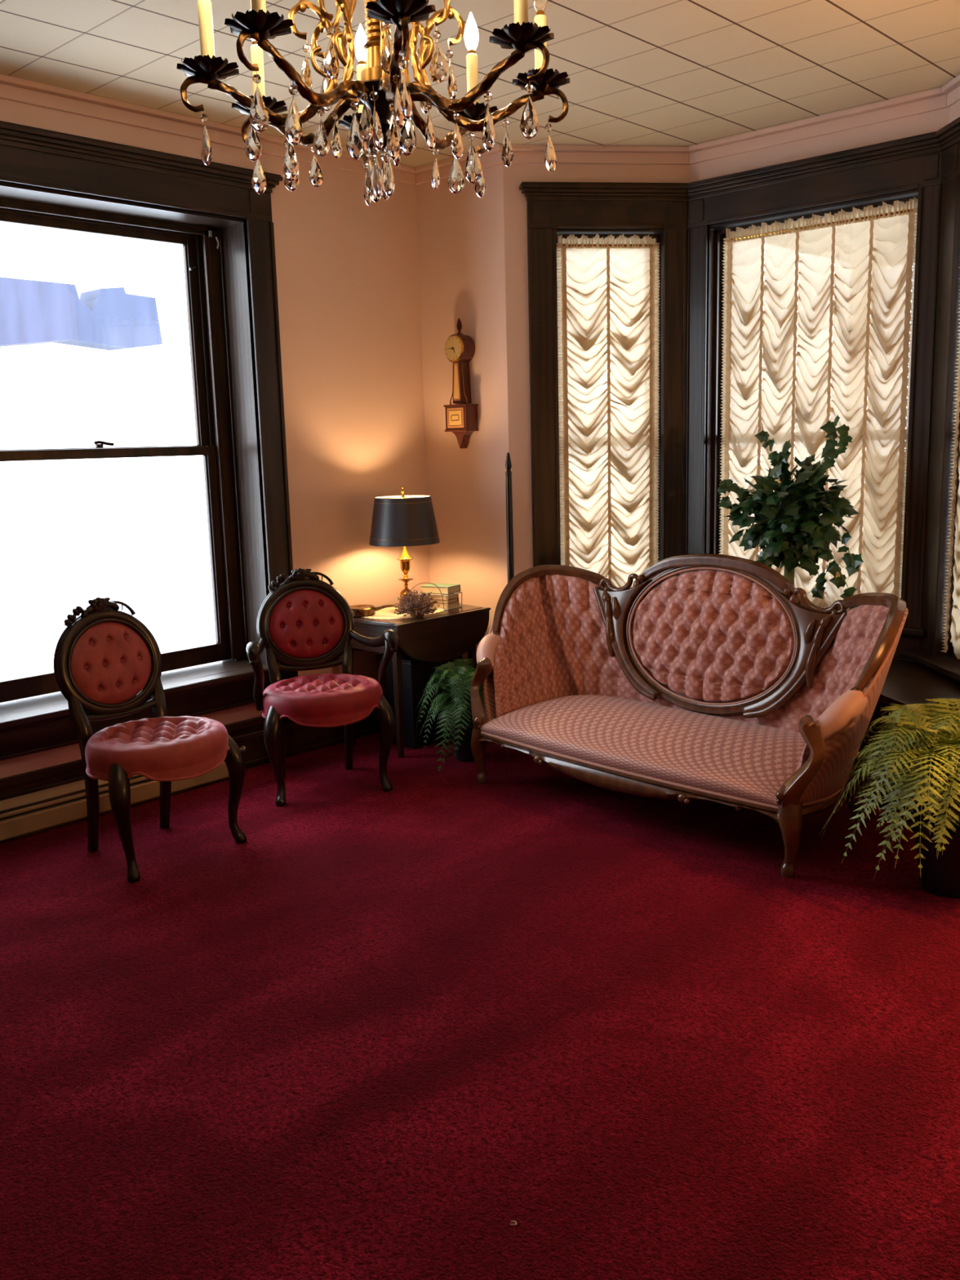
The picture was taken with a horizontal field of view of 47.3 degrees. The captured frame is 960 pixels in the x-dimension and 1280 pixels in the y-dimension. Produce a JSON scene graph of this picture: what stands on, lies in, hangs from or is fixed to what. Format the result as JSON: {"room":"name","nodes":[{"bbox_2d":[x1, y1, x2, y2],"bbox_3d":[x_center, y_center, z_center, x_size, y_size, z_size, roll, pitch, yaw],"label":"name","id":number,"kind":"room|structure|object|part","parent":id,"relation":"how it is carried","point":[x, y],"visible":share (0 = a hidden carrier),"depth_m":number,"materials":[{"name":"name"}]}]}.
{"room":"victorian parlor","nodes":[
{"label":"victorian parlor","id":0,"kind":"room"},
{"bbox_2d":[0,97,429,778],"bbox_3d":[-2.679,-0.500,3.471,0.320,2.822,7.290,8,14,42],"label":"wall","id":1,"kind":"structure","parent":0,"point":[347,268],"depth_m":5.31,"materials":[{"name":"pink paint"}]},
{"bbox_2d":[0,120,297,760],"bbox_3d":[-1.552,-0.799,4.579,0.400,2.350,1.698,8,14,42],"label":"window","id":2,"kind":"structure","parent":1,"relation":"in","point":[51,180],"depth_m":4.89,"materials":[{"name":"brown wood"}]},
{"bbox_3d":[-1.682,-1.265,4.606,0.036,0.986,1.198,8,14,42],"label":"sash","id":3,"kind":"part","parent":2,"relation":"part of","materials":[{"name":"brown wood"}]},
{"bbox_3d":[-1.624,-0.318,4.745,0.036,1.007,1.198,8,14,42],"label":"sash","id":4,"kind":"part","parent":2,"relation":"part of","materials":[{"name":"brown wood"}]},
{"bbox_3d":[-1.486,-1.814,4.308,0.036,0.140,1.618,8,14,42],"label":"head casing","id":5,"kind":"part","parent":2,"relation":"part of","materials":[{"name":"brown wood"}]},
{"bbox_3d":[-1.476,-1.904,4.280,0.070,0.075,1.698,8,14,42],"label":"cap moulding","id":6,"kind":"part","parent":2,"relation":"part of","materials":[{"name":"brown wood"}]},
{"bbox_3d":[-0.954,-0.858,5.030,0.038,2.025,0.138,8,14,42],"label":"casing","id":7,"kind":"part","parent":2,"relation":"part of","materials":[{"name":"brown wood"}]},
{"bbox_2d":[0,709,379,800],"bbox_3d":[-2.517,0.795,3.583,0.030,0.226,6.687,8,14,42],"label":"baseboard","id":8,"kind":"structure","parent":1,"relation":"attached to","point":[248,733],"depth_m":5.11,"materials":[{"name":"brown wood"}]},
{"bbox_2d":[0,73,416,184],"bbox_3d":[-2.582,-1.834,3.105,0.045,0.072,6.687,8,14,42],"label":"trim","id":9,"kind":"structure","parent":1,"relation":"attached to","point":[11,88],"depth_m":4.45,"materials":[{"name":"pink paint"}]},
{"bbox_2d":[416,162,508,671],"bbox_3d":[-0.039,-0.954,5.605,0.586,2.822,0.100,8,14,42],"label":"wall","id":10,"kind":"structure","parent":0,"point":[461,235],"depth_m":5.50,"materials":[{"name":"pink paint"}]},
{"bbox_2d":[415,144,502,184],"bbox_3d":[-0.116,-2.295,5.302,0.605,0.072,0.045,8,14,42],"label":"trim","id":11,"kind":"structure","parent":10,"relation":"attached to","point":[493,157],"depth_m":5.32,"materials":[{"name":"pink paint"}]},
{"bbox_2d":[443,318,478,448],"bbox_3d":[-0.099,-1.276,5.462,0.156,0.632,0.092,8,14,42],"label":"clock","id":12,"kind":"object","parent":10,"relation":"attached to","point":[461,420],"visible":1,"depth_m":5.44,"materials":[{"name":"brown wood"}]},
{"bbox_3d":[-0.141,-1.277,5.483,0.034,0.195,0.010,8,14,42],"label":"arm","id":13,"kind":"part","parent":12,"relation":"part of","materials":[{"name":"gold metal"}]},
{"bbox_3d":[-0.122,-1.107,5.463,0.112,0.097,0.002,8,14,42],"label":"box panel","id":14,"kind":"part","parent":12,"relation":"part of","materials":[{"name":"brown"}]},
{"bbox_3d":[-0.117,-1.281,5.443,0.048,0.183,0.002,8,14,42],"label":"throat panel","id":15,"kind":"part","parent":12,"relation":"part of","materials":[{"name":"brown"}]},
{"bbox_3d":[-0.076,-1.268,5.423,0.034,0.195,0.010,8,14,42],"label":"arm","id":16,"kind":"part","parent":12,"relation":"part of","materials":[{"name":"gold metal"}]},
{"bbox_2d":[0,732,959,1279],"bbox_3d":[0.196,1.221,1.736,7.400,0.100,8.000,8,14,42],"label":"floor","id":17,"kind":"structure","parent":0,"point":[374,1033],"depth_m":2.75,"materials":[{"name":"red carpet"}]},
{"bbox_2d":[0,742,246,843],"bbox_3d":[-1.921,0.720,4.125,0.098,0.150,2.500,8,14,42],"label":"baseboard heater","id":18,"kind":"object","parent":17,"relation":"on","point":[32,813],"visible":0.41,"depth_m":4.38,"materials":[{"name":"beige metal"}]},
{"bbox_2d":[53,596,246,882],"bbox_3d":[-1.216,0.323,4.019,0.565,0.939,0.565,7,13,39],"label":"chair","id":19,"kind":"object","parent":17,"relation":"on","point":[104,656],"visible":1,"depth_m":4.03,"materials":[{"name":"fabric"}]},
{"bbox_3d":[-1.439,0.585,4.052,0.079,0.424,0.043,7,13,39],"label":"leg","id":20,"kind":"part","parent":19,"relation":"part of","materials":[{"name":"black wood"}]},
{"bbox_3d":[-1.375,0.149,4.121,0.153,0.533,0.439,7,13,39],"label":"frame","id":21,"kind":"part","parent":19,"relation":"part of","materials":[{"name":"black wood"}]},
{"bbox_3d":[-1.235,0.628,3.788,0.076,0.418,0.109,-7,11,-27],"label":"leg","id":22,"kind":"part","parent":19,"relation":"part of","materials":[{"name":"black wood"}]},
{"bbox_3d":[-1.181,0.391,4.005,0.469,0.141,0.514,7,13,39],"label":"seat","id":23,"kind":"part","parent":19,"relation":"part of","materials":[{"name":"fabric"}]},
{"bbox_3d":[-1.234,0.536,4.292,0.079,0.424,0.043,7,13,39],"label":"leg","id":24,"kind":"part","parent":19,"relation":"part of","materials":[{"name":"black wood"}]},
{"bbox_3d":[-0.935,0.557,4.140,0.109,0.418,0.076,2,11,18],"label":"leg","id":25,"kind":"part","parent":19,"relation":"part of","materials":[{"name":"black wood"}]},
{"bbox_2d":[245,568,398,806],"bbox_3d":[-0.696,0.179,4.744,0.650,0.939,0.566,-5,11,-20],"label":"armchair","id":26,"kind":"object","parent":17,"relation":"on","point":[304,623],"visible":1,"depth_m":4.83,"materials":[{"name":"fabric"}]},
{"bbox_3d":[-0.946,0.133,4.669,0.069,0.311,0.390,-3,10,-7],"label":"arm","id":27,"kind":"part","parent":26,"relation":"part of","materials":[{"name":"black wood"}]},
{"bbox_3d":[-0.849,0.479,4.559,0.093,0.418,0.108,-5,11,-20],"label":"leg","id":28,"kind":"part","parent":26,"relation":"part of","materials":[{"name":"black wood"}]},
{"bbox_3d":[-0.896,0.419,4.889,0.043,0.424,0.079,-5,11,-20],"label":"leg","id":29,"kind":"part","parent":26,"relation":"part of","materials":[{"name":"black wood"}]},
{"bbox_3d":[-0.771,-0.008,4.904,0.439,0.533,0.153,-5,11,-20],"label":"frame","id":30,"kind":"part","parent":26,"relation":"part of","materials":[{"name":"black wood"}]},
{"bbox_3d":[-0.678,0.250,4.717,0.514,0.141,0.469,-5,11,-20],"label":"seat","id":31,"kind":"part","parent":26,"relation":"part of","materials":[{"name":"fabric"}]},
{"bbox_3d":[-0.598,0.392,4.998,0.043,0.424,0.079,-5,11,-20],"label":"leg","id":32,"kind":"part","parent":26,"relation":"part of","materials":[{"name":"black wood"}]},
{"bbox_3d":[-0.466,0.089,4.844,0.069,0.311,0.390,-8,12,-33],"label":"arm","id":33,"kind":"part","parent":26,"relation":"part of","materials":[{"name":"black wood"}]},
{"bbox_3d":[-0.413,0.438,4.722,0.076,0.418,0.109,-11,14,-42],"label":"leg","id":34,"kind":"part","parent":26,"relation":"part of","materials":[{"name":"black wood"}]},
{"bbox_2d":[375,653,462,749],"bbox_3d":[-0.295,0.278,5.516,0.258,0.442,0.368,8,14,42],"label":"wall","id":35,"kind":"structure","parent":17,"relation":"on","point":[416,673],"depth_m":5.36,"materials":[{"name":"black wood"}]},
{"bbox_3d":[-0.301,0.067,5.478,0.258,0.012,0.368,8,14,42],"label":"lid","id":36,"kind":"part","parent":35,"relation":"part of","materials":[{"name":"wood"}]},
{"bbox_2d":[350,603,490,758],"bbox_3d":[-0.339,0.180,5.454,0.512,0.656,0.630,8,14,42],"label":"table","id":37,"kind":"object","parent":17,"relation":"on","point":[447,634],"visible":0.52,"depth_m":5.20,"materials":[{"name":"brown wood"}]},
{"bbox_3d":[-0.640,0.210,5.390,0.036,0.634,0.036,8,14,42],"label":"leg","id":38,"kind":"part","parent":37,"relation":"part of","materials":[{"name":"brown wood"}]},
{"bbox_3d":[-0.530,-0.014,5.216,0.300,0.090,0.008,8,14,42],"label":"drawer","id":39,"kind":"part","parent":37,"relation":"part of","materials":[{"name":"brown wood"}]},
{"bbox_3d":[-0.384,0.246,5.155,0.036,0.634,0.036,8,14,42],"label":"leg","id":40,"kind":"part","parent":37,"relation":"part of","materials":[{"name":"brown wood"}]},
{"bbox_2d":[364,605,444,619],"bbox_3d":[-0.389,-0.135,5.352,0.341,0.002,0.424,8,14,42],"label":"lace doily","id":41,"kind":"object","parent":37,"relation":"on","point":[388,613],"visible":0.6,"depth_m":5.27,"materials":[{"name":"beige fabric"}]},
{"bbox_2d":[349,604,395,617],"bbox_3d":[-0.526,-0.149,5.299,0.249,0.056,0.144,-3,10,-6],"label":"mirror","id":42,"kind":"object","parent":41,"relation":"on","point":[357,611],"visible":0.85,"depth_m":5.24,"materials":[{"name":"brown metal"}]},
{"bbox_3d":[-0.463,-0.152,5.255,0.136,0.038,0.030,-1,10,5],"label":"handle","id":43,"kind":"part","parent":42,"relation":"part of","materials":[{"name":"brown metal"}]},
{"bbox_2d":[368,486,439,610],"bbox_3d":[-0.366,-0.442,5.335,0.344,0.606,0.344,8,14,42],"label":"table lamp","id":44,"kind":"object","parent":41,"relation":"on","point":[397,521],"visible":0.94,"depth_m":5.18,"materials":[{"name":"black fabric"}]},
{"bbox_3d":[-0.370,-0.581,5.310,0.344,0.224,0.344,8,14,42],"label":"lamp shade","id":45,"kind":"part","parent":44,"relation":"part of","materials":[{"name":"grey fabric"}]},
{"bbox_3d":[-0.364,-0.359,5.350,0.080,0.222,0.080,8,14,42],"label":"urn stem","id":46,"kind":"part","parent":44,"relation":"part of","materials":[{"name":"gold metal"}]},
{"bbox_2d":[394,582,444,617],"bbox_3d":[-0.296,-0.190,5.196,0.210,0.154,0.219,0,10,10],"label":"flower basket","id":47,"kind":"object","parent":41,"relation":"on","point":[411,604],"visible":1,"depth_m":5.16,"materials":[{"name":"brown wicker"}]},
{"bbox_2d":[408,608,424,617],"bbox_3d":[-0.299,-0.134,5.205,0.090,0.042,0.090,8,14,42],"label":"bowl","id":48,"kind":"object","parent":47,"relation":"on","point":[413,611],"depth_m":5.17,"materials":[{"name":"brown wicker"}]},
{"bbox_3d":[-0.266,-0.207,5.240,0.201,0.137,0.015,-6,11,-21],"label":"handle","id":49,"kind":"part","parent":47,"relation":"part of","materials":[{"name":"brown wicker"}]},
{"bbox_2d":[418,591,462,609],"bbox_3d":[-0.197,-0.200,5.478,0.181,0.075,0.124,5,12,34],"label":"rack","id":50,"kind":"object","parent":37,"relation":"on","point":[457,592],"visible":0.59,"depth_m":5.42,"materials":[{"name":"metal"}]},
{"bbox_2d":[431,601,459,608],"bbox_3d":[-0.196,-0.179,5.481,0.155,0.020,0.105,5,12,34],"label":"book","id":51,"kind":"object","parent":50,"relation":"in","point":[457,603],"visible":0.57,"depth_m":5.43,"materials":[{"name":"beige paper"}]},
{"bbox_2d":[422,597,458,604],"bbox_3d":[-0.197,-0.200,5.478,0.150,0.020,0.100,5,12,33],"label":"book","id":52,"kind":"object","parent":51,"relation":"on","point":[454,600],"visible":0.59,"depth_m":5.43,"materials":[{"name":"beige paper"}]},
{"bbox_2d":[426,593,458,599],"bbox_3d":[-0.197,-0.220,5.474,0.150,0.020,0.100,6,12,35],"label":"book","id":53,"kind":"object","parent":52,"relation":"on","point":[455,596],"visible":0.64,"depth_m":5.43,"materials":[{"name":"beige paper"}]},
{"bbox_2d":[420,582,460,594],"bbox_3d":[-0.198,-0.256,5.467,0.165,0.036,0.115,4,12,30],"label":"book","id":54,"kind":"object","parent":53,"relation":"on","point":[445,588],"visible":0.94,"depth_m":5.43,"materials":[{"name":"paper"}]},
{"bbox_3d":[-0.037,0.171,5.521,0.036,0.634,0.036,8,14,42],"label":"leg","id":55,"kind":"part","parent":37,"relation":"part of","materials":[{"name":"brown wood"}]},
{"bbox_2d":[415,658,508,771],"bbox_3d":[-0.064,0.329,5.117,0.557,0.472,0.511,-7,12,-29],"label":"potted fern","id":56,"kind":"object","parent":17,"relation":"on","point":[457,687],"visible":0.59,"depth_m":5.02,"materials":[{"name":"green plant"}]},
{"bbox_2d":[448,720,475,762],"bbox_3d":[-0.051,0.474,5.158,0.184,0.170,0.184,8,14,42],"label":"pot","id":57,"kind":"object","parent":56,"relation":"attached to","point":[464,753],"depth_m":5.10,"materials":[{"name":"black plastic"}]},
{"bbox_2d":[505,452,514,582],"bbox_3d":[0.153,-0.199,5.356,0.110,1.415,0.110,8,14,42],"label":"pole","id":58,"kind":"object","parent":17,"relation":"on","point":[509,528],"visible":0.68,"depth_m":5.28,"materials":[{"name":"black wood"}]},
{"bbox_2d":[470,553,908,877],"bbox_3d":[0.745,0.183,4.374,0.776,1.000,1.880,-11,14,-42],"label":"sofa","id":59,"kind":"object","parent":17,"relation":"on","point":[714,677],"visible":1,"depth_m":4.37,"materials":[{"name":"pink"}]},
{"bbox_3d":[0.008,0.491,4.774,0.093,0.273,0.082,-1,10,1],"label":"leg","id":60,"kind":"part","parent":59,"relation":"part of","materials":[{"name":"brown wood"}]},
{"bbox_3d":[0.005,0.238,4.755,0.100,0.319,0.156,-1,10,3],"label":"arm post","id":61,"kind":"part","parent":59,"relation":"part of","materials":[{"name":"brown wood"}]},
{"bbox_3d":[0.310,-0.183,4.989,0.554,0.306,0.209,-3,10,-6],"label":"wing rail","id":62,"kind":"part","parent":59,"relation":"part of","materials":[{"name":"brown wood"}]},
{"bbox_3d":[0.501,0.525,4.197,0.087,0.090,1.500,-11,14,-42],"label":"rail","id":63,"kind":"part","parent":59,"relation":"part of","materials":[{"name":"brown wood"}]},
{"bbox_2d":[480,694,862,806],"bbox_3d":[0.713,0.379,4.374,0.663,0.123,1.490,-11,14,-42],"label":"seat cushion","id":64,"kind":"object","parent":59,"relation":"on","point":[734,756],"depth_m":4.21,"materials":[{"name":"pink fabric"}]},
{"bbox_3d":[0.953,-0.020,4.538,0.142,0.659,0.945,-11,14,-42],"label":"oval frame","id":65,"kind":"part","parent":59,"relation":"part of","materials":[{"name":"brown wood"}]},
{"bbox_3d":[0.960,-0.252,4.508,0.082,0.203,1.205,-11,14,-42],"label":"crest rail","id":66,"kind":"part","parent":59,"relation":"part of","materials":[{"name":"brown wood"}]},
{"bbox_3d":[1.037,0.661,3.678,0.082,0.273,0.093,-1,10,3],"label":"leg","id":67,"kind":"part","parent":59,"relation":"part of","materials":[{"name":"brown wood"}]},
{"bbox_3d":[1.058,0.411,3.635,0.156,0.319,0.100,-1,10,2],"label":"arm post","id":68,"kind":"part","parent":59,"relation":"part of","materials":[{"name":"brown wood"}]},
{"bbox_3d":[1.239,0.553,3.925,0.096,0.069,0.596,5,12,32],"label":"rail","id":69,"kind":"part","parent":59,"relation":"part of","materials":[{"name":"brown wood"}]},
{"bbox_3d":[1.420,0.584,4.198,0.144,0.238,0.069,-7,11,-26],"label":"leg","id":70,"kind":"part","parent":59,"relation":"part of","materials":[{"name":"wood"}]},
{"bbox_3d":[1.375,-0.007,3.856,0.209,0.306,0.554,0,10,11],"label":"wing rail","id":71,"kind":"part","parent":59,"relation":"part of","materials":[{"name":"brown wood"}]},
{"bbox_2d":[716,414,863,609],"bbox_3d":[1.333,-0.163,4.632,0.524,1.539,0.635,-4,11,-15],"label":"ivy plant","id":72,"kind":"object","parent":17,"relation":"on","point":[789,528],"visible":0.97,"depth_m":4.51,"materials":[{"name":"green plant"}]},
{"bbox_3d":[1.317,-0.397,4.659,0.140,0.090,0.140,8,14,42],"label":"pot","id":73,"kind":"part","parent":72,"relation":"part of","materials":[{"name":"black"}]},
{"bbox_2d":[819,697,959,898],"bbox_3d":[1.517,0.498,3.496,0.818,0.631,0.817,-2,10,-5],"label":"potted fern","id":74,"kind":"object","parent":17,"relation":"on","point":[922,744],"visible":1,"depth_m":3.38,"materials":[{"name":"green plant"}]},
{"bbox_2d":[911,811,959,898],"bbox_3d":[1.523,0.697,3.547,0.245,0.220,0.245,8,14,42],"label":"pot","id":75,"kind":"object","parent":74,"relation":"attached to","point":[940,876],"depth_m":3.48,"materials":[{"name":"black"}]},
{"bbox_2d":[853,659,959,822],"bbox_3d":[1.742,0.382,4.584,0.513,0.462,1.180,-4,11,-14],"label":"window seat","id":76,"kind":"object","parent":17,"relation":"on","point":[906,682],"visible":0.12,"depth_m":4.36,"materials":[{"name":"brown wood"}]},
{"bbox_2d":[0,0,959,167],"bbox_3d":[0.120,-1.654,1.218,7.400,0.100,8.000,8,14,42],"label":"ceiling","id":77,"kind":"structure","parent":0,"point":[642,73],"depth_m":3.94,"materials":[{"name":"tile"}]},
{"bbox_2d":[176,0,569,205],"bbox_3d":[-0.197,-1.288,2.055,0.698,0.872,0.698,1,10,11],"label":"chandelier","id":78,"kind":"object","parent":77,"relation":"hanging from","point":[378,91],"visible":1,"depth_m":2.04,"materials":[{"name":"gold metal"}]},
{"bbox_3d":[-0.394,-1.013,2.064,0.328,0.085,0.023,-3,10,-11],"label":"arm","id":79,"kind":"part","parent":78,"relation":"part of","materials":[{"name":"brown metal"}]},
{"bbox_3d":[-0.306,-0.992,1.933,0.023,0.085,0.328,5,12,34],"label":"arm","id":80,"kind":"part","parent":78,"relation":"part of","materials":[{"name":"brown metal"}]},
{"bbox_3d":[-0.363,-1.042,2.217,0.328,0.085,0.023,5,12,34],"label":"arm","id":81,"kind":"part","parent":78,"relation":"part of","materials":[{"name":"brown metal"}]},
{"bbox_3d":[-0.257,-1.291,2.372,0.031,0.076,0.031,-3,10,-11],"label":"flame bulb","id":82,"kind":"part","parent":78,"relation":"part of","materials":[{"name":"white glass"}]},
{"bbox_2d":[358,60,365,64],"bbox_3d":[-0.256,-1.250,2.379,0.017,0.012,0.017,-3,10,-11],"label":"socket","id":83,"kind":"object","parent":78,"relation":"attached to","point":[360,62],"depth_m":2.37,"materials":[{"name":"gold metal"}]},
{"bbox_3d":[-0.230,-1.060,2.304,0.023,0.085,0.328,-3,10,-11],"label":"arm","id":84,"kind":"part","parent":78,"relation":"part of","materials":[{"name":"metal"}]},
{"bbox_3d":[-0.150,-0.990,1.901,0.023,0.085,0.328,-3,10,-11],"label":"arm","id":85,"kind":"part","parent":78,"relation":"part of","materials":[{"name":"brown metal"}]},
{"bbox_3d":[-0.074,-1.059,2.272,0.023,0.085,0.328,5,12,34],"label":"arm","id":86,"kind":"part","parent":78,"relation":"part of","materials":[{"name":"brown metal"}]},
{"bbox_3d":[-0.018,-1.289,2.323,0.031,0.076,0.031,5,12,34],"label":"flame bulb","id":87,"kind":"part","parent":78,"relation":"part of","materials":[{"name":"white glass"}]},
{"bbox_2d":[467,48,475,53],"bbox_3d":[-0.017,-1.248,2.331,0.017,0.012,0.017,5,12,34],"label":"socket","id":88,"kind":"object","parent":78,"relation":"attached to","point":[470,51],"depth_m":2.32,"materials":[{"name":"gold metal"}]},
{"bbox_3d":[-0.017,-1.009,1.987,0.328,0.085,0.023,5,12,34],"label":"arm","id":89,"kind":"part","parent":78,"relation":"part of","materials":[{"name":"brown metal"}]},
{"bbox_3d":[0.014,-1.038,2.141,0.328,0.085,0.023,-3,10,-11],"label":"arm","id":90,"kind":"part","parent":78,"relation":"part of","materials":[{"name":"brown metal"}]},
{"bbox_3d":[0.116,-1.256,2.123,0.031,0.076,0.031,-3,10,-11],"label":"flame bulb","id":91,"kind":"part","parent":78,"relation":"part of","materials":[{"name":"clear glass"}]},
{"bbox_2d":[536,10,544,15],"bbox_3d":[0.117,-1.215,2.131,0.017,0.012,0.017,-3,10,-11],"label":"socket","id":92,"kind":"object","parent":78,"relation":"attached to","point":[538,12],"depth_m":2.12,"materials":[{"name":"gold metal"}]},
{"bbox_2d":[502,163,689,576],"bbox_3d":[0.580,-0.954,5.513,0.910,2.822,0.160,-3,10,-8],"label":"wall","id":93,"kind":"structure","parent":0,"point":[515,218],"depth_m":5.26,"materials":[{"name":"pink paint"}]},
{"bbox_2d":[499,144,689,164],"bbox_3d":[0.548,-2.289,5.169,0.929,0.072,0.045,-3,10,-8],"label":"trim","id":94,"kind":"structure","parent":93,"relation":"attached to","point":[522,153],"depth_m":5.17,"materials":[{"name":"pink paint"}]},
{"bbox_2d":[519,182,688,567],"bbox_3d":[0.626,-1.089,5.445,0.845,2.200,0.240,-3,10,-8],"label":"window","id":95,"kind":"structure","parent":93,"relation":"in","point":[658,211],"depth_m":5.31,"materials":[{"name":"brown wood"}]},
{"bbox_3d":[0.317,-1.028,5.362,0.135,1.875,0.033,-3,10,-8],"label":"casing","id":96,"kind":"part","parent":95,"relation":"part of","materials":[{"name":"brown wood"}]},
{"bbox_3d":[0.593,-2.123,5.194,0.816,0.075,0.065,-3,10,-8],"label":"cap moulding","id":97,"kind":"part","parent":95,"relation":"part of","materials":[{"name":"brown wood"}]},
{"bbox_3d":[0.609,-2.036,5.229,0.780,0.140,0.031,-3,10,-8],"label":"head casing","id":98,"kind":"part","parent":95,"relation":"part of","materials":[{"name":"brown wood"}]},
{"bbox_2d":[556,233,660,588],"bbox_3d":[0.638,-1.037,5.442,0.519,1.867,0.048,-3,10,-8],"label":"curtain","id":99,"kind":"object","parent":95,"relation":"hanging from","point":[607,288],"visible":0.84,"depth_m":5.41,"materials":[{"name":"beige fabric"}]},
{"bbox_3d":[0.614,-1.906,5.295,0.510,0.012,0.012,-3,10,-8],"label":"curtain rod","id":100,"kind":"part","parent":99,"relation":"part of","materials":[{"name":"gold metal"}]},
{"bbox_3d":[0.965,-1.062,5.453,0.115,1.875,0.033,-3,10,-8],"label":"casing","id":101,"kind":"part","parent":95,"relation":"part of","materials":[{"name":"brown wood"}]},
{"bbox_2d":[689,106,949,182],"bbox_3d":[1.543,-0.914,5.146,1.420,2.822,0.160,8,14,42],"label":"wall","id":102,"kind":"structure","parent":0,"point":[932,121],"depth_m":4.81,"materials":[{"name":"pink paint"}]},
{"bbox_2d":[684,131,942,663],"bbox_3d":[1.505,-1.048,5.085,1.276,2.200,0.240,8,14,42],"label":"window","id":103,"kind":"structure","parent":102,"relation":"in","point":[904,169],"depth_m":4.89,"materials":[{"name":"brown wood"}]},
{"bbox_3d":[1.070,-1.060,5.429,0.113,1.875,0.033,8,14,42],"label":"casing","id":104,"kind":"part","parent":103,"relation":"part of","materials":[{"name":"brown wood"}]},
{"bbox_3d":[1.558,-0.553,5.206,0.981,0.850,0.036,8,14,42],"label":"sash","id":105,"kind":"part","parent":103,"relation":"part of","materials":[{"name":"wood"}]},
{"bbox_3d":[1.435,-2.084,4.852,1.216,0.075,0.065,8,14,42],"label":"cap moulding","id":106,"kind":"part","parent":103,"relation":"part of","materials":[{"name":"brown wood"}]},
{"bbox_3d":[1.449,-1.996,4.880,1.216,0.140,0.031,8,14,42],"label":"head casing","id":107,"kind":"part","parent":103,"relation":"part of","materials":[{"name":"brown wood"}]},
{"bbox_2d":[718,196,917,611],"bbox_3d":[1.527,-0.998,5.055,0.942,1.842,0.048,8,14,42],"label":"curtain","id":108,"kind":"object","parent":103,"relation":"hanging from","point":[867,354],"visible":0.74,"depth_m":4.96,"materials":[{"name":"beige fabric"}]},
{"bbox_3d":[1.511,-1.855,4.907,0.933,0.012,0.012,8,14,42],"label":"curtain rod","id":109,"kind":"part","parent":108,"relation":"part of","materials":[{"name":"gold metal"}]},
{"bbox_3d":[1.884,-0.947,4.682,0.098,1.875,0.033,8,14,42],"label":"casing","id":110,"kind":"part","parent":103,"relation":"part of","materials":[{"name":"brown wood"}]},
{"bbox_2d":[688,87,948,164],"bbox_3d":[1.437,-2.251,4.829,1.218,0.072,0.045,8,14,42],"label":"trim","id":111,"kind":"structure","parent":102,"relation":"attached to","point":[932,100],"depth_m":4.78,"materials":[{"name":"pink paint"}]},
{"bbox_2d":[948,100,959,123],"bbox_3d":[2.034,-0.754,4.187,0.160,2.822,1.004,-2,10,-2],"label":"wall","id":112,"kind":"structure","parent":0,"point":[954,109],"depth_m":4.40,"materials":[{"name":"pink paint"}]},
{"bbox_2d":[902,116,959,681],"bbox_3d":[1.981,-0.847,4.178,0.240,2.300,1.035,-2,10,-2],"label":"window","id":113,"kind":"structure","parent":112,"relation":"in","point":[928,654],"depth_m":4.54,"materials":[{"name":"brown wood"}]},
{"bbox_3d":[1.921,-0.879,4.582,0.033,1.975,0.165,-2,10,-2],"label":"casing","id":114,"kind":"part","parent":113,"relation":"part of","materials":[{"name":"brown wood"}]},
{"bbox_3d":[1.890,-1.936,3.964,0.065,0.075,1.005,-2,10,-2],"label":"cap moulding","id":115,"kind":"part","parent":113,"relation":"part of","materials":[{"name":"brown wood"}]},
{"bbox_2d":[940,278,959,659],"bbox_3d":[1.954,-0.816,4.175,0.049,1.912,0.629,-2,10,-2],"label":"curtain","id":116,"kind":"object","parent":113,"relation":"hanging from","point":[955,615],"visible":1,"depth_m":4.50,"materials":[{"name":"beige fabric"}]},
{"bbox_3d":[1.954,-0.790,4.179,0.049,1.859,0.550,-2,10,-2],"label":"swagged panel","id":117,"kind":"part","parent":116,"relation":"part of","materials":[{"name":"beige fabric"}]},
{"bbox_3d":[1.909,-1.849,3.996,0.031,0.140,0.975,-2,10,-2],"label":"head casing","id":118,"kind":"part","parent":113,"relation":"part of","materials":[{"name":"brown wood"}]},
{"bbox_2d":[941,74,959,106],"bbox_3d":[1.896,-2.102,3.931,0.045,0.072,1.020,-2,10,-2],"label":"trim","id":119,"kind":"structure","parent":112,"relation":"attached to","point":[952,88],"depth_m":4.36,"materials":[{"name":"pink paint"}]},
{"label":"outside","id":120,"kind":"structure","parent":0,"visible":0},
{"bbox_2d":[0,478,759,680],"bbox_3d":[-15.124,-2.345,27.761,90.000,0.100,90.000,8,14,42],"label":"snowy ground","id":121,"kind":"structure","parent":120,"point":[181,503],"depth_m":18.55,"materials":[{"name":"white snow"}]},
{"bbox_2d":[0,276,166,653],"bbox_3d":[-8.768,-1.480,10.329,3.150,4.040,11.350,8,14,42],"label":"neighbouring house","id":122,"kind":"structure","parent":121,"relation":"on","point":[73,532],"depth_m":12.56,"materials":[{"name":"white"}]},
{"bbox_2d":[764,233,914,589],"bbox_3d":[3.834,-0.687,5.558,5.400,3.510,3.400,8,14,42],"label":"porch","id":123,"kind":"object","parent":121,"relation":"on","point":[835,233],"visible":0.02,"depth_m":7.62,"materials":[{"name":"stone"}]}
]}

